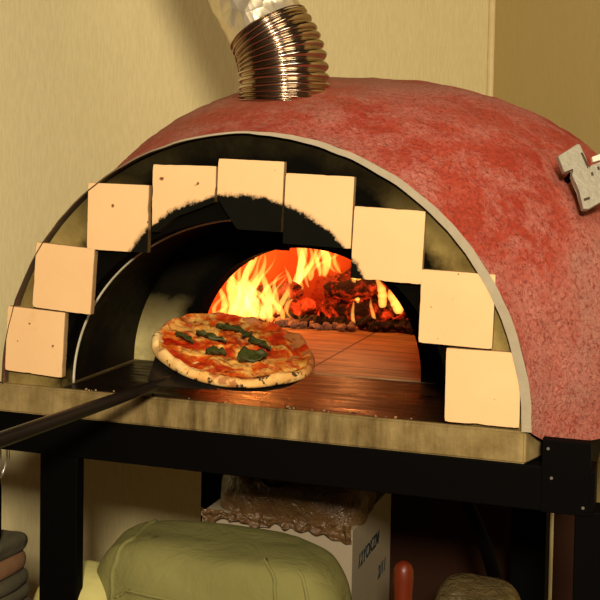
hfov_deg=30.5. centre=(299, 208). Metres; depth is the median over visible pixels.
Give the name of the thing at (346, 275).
log
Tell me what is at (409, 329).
chunk
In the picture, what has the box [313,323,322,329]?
chunk
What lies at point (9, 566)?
folded towel
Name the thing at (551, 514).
pipe
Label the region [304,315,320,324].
chunk
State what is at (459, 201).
oven
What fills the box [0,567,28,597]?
folded towel
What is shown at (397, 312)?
flame
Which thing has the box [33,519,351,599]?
canvas bag
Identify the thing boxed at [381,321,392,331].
chunk
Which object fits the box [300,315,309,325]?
chunk
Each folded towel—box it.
[0,529,27,560]
[0,550,25,580]
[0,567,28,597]
[0,582,29,599]
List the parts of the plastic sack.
loop handle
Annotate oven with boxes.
[0,77,599,463]
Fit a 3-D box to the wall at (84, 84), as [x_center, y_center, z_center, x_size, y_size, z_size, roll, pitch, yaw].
[-1.412,-0.191,2.758,4.399,2.800,0.080,0,3,-24]
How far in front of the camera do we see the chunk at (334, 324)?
2.62 m
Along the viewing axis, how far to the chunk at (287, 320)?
2.66 m
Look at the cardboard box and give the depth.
2.18 m
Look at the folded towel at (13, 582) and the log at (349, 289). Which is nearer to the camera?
the folded towel at (13, 582)
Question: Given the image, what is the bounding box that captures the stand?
[0,381,599,599]
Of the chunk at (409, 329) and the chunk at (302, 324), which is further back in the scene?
the chunk at (302, 324)
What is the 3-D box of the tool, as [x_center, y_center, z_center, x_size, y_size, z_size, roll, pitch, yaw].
[0.170,0.787,1.846,0.034,0.397,0.034,2,3,18]
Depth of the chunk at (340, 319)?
2.63 m
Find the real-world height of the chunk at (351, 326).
0.024 m
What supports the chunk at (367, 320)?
on the oven
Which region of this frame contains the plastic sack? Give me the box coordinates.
[201,475,375,543]
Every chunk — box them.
[274,317,284,326]
[283,311,298,319]
[284,318,293,326]
[288,319,298,328]
[299,321,306,327]
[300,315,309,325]
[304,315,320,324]
[309,321,313,327]
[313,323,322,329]
[321,316,329,324]
[322,322,331,329]
[329,317,335,323]
[332,322,338,329]
[334,316,346,328]
[337,323,345,330]
[346,321,355,330]
[355,317,364,328]
[361,316,376,329]
[368,321,381,331]
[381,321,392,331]
[390,319,399,330]
[397,318,408,332]
[406,322,413,333]
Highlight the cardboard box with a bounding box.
[202,492,390,599]
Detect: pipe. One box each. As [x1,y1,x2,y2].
[208,0,329,100]
[548,513,553,599]
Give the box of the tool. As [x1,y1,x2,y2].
[393,560,413,599]
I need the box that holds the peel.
[0,356,299,447]
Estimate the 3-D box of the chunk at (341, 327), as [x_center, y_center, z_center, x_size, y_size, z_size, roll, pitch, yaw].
[0.099,0.281,2.604,0.022,0.020,0.021,1,2,-8]
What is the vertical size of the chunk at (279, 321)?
0.025 m
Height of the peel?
0.184 m
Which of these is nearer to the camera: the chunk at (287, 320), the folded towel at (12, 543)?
the folded towel at (12, 543)
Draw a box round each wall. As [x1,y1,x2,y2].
[0,0,488,599]
[493,0,599,502]
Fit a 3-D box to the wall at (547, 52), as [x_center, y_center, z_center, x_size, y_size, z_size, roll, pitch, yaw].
[1.116,-0.138,2.566,0.080,2.800,2.300,0,3,-24]
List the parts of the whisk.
handle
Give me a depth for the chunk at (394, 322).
2.61 m
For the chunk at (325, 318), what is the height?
0.027 m
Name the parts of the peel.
handle, blade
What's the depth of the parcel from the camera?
2.04 m
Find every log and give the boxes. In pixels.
[235,296,318,323]
[254,281,303,299]
[319,296,409,325]
[323,279,394,300]
[334,268,358,280]
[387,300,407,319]
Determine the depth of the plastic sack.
2.11 m
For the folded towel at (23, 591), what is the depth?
2.10 m
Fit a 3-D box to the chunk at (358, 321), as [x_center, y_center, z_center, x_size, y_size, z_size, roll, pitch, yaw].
[0.148,0.275,2.648,0.028,0.030,0.034,2,3,18]
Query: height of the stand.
0.941 m
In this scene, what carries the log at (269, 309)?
on the oven
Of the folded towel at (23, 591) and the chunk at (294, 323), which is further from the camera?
the chunk at (294, 323)
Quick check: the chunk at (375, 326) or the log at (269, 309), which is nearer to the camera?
the chunk at (375, 326)
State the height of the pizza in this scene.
0.091 m
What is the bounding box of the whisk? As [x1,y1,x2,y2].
[0,449,9,538]
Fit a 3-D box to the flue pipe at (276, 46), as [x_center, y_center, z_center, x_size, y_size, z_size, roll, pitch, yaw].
[-0.277,-0.767,2.134,0.795,1.133,0.169,3,3,35]
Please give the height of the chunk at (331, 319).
0.026 m
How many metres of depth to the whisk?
2.09 m
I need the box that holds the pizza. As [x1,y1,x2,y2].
[151,312,314,387]
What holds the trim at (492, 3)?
attached to the wall at (84, 84)
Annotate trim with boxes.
[487,0,495,96]
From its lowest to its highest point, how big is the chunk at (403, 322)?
0.036 m
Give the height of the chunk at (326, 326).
0.019 m
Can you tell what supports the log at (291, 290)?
on the log at (269, 309)
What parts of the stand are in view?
leg, leg, panel, leg, corner plate, leg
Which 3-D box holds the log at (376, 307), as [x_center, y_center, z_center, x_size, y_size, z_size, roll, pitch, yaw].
[0.208,0.258,2.695,0.336,0.088,0.084,2,2,15]
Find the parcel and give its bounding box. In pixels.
[435,573,520,599]
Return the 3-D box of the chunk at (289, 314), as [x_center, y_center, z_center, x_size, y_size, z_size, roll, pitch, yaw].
[-0.022,0.267,2.690,0.038,0.035,0.039,2,3,18]
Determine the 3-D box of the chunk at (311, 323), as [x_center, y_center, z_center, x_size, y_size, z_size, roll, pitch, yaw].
[0.029,0.278,2.651,0.023,0.019,0.024,-1,3,-43]

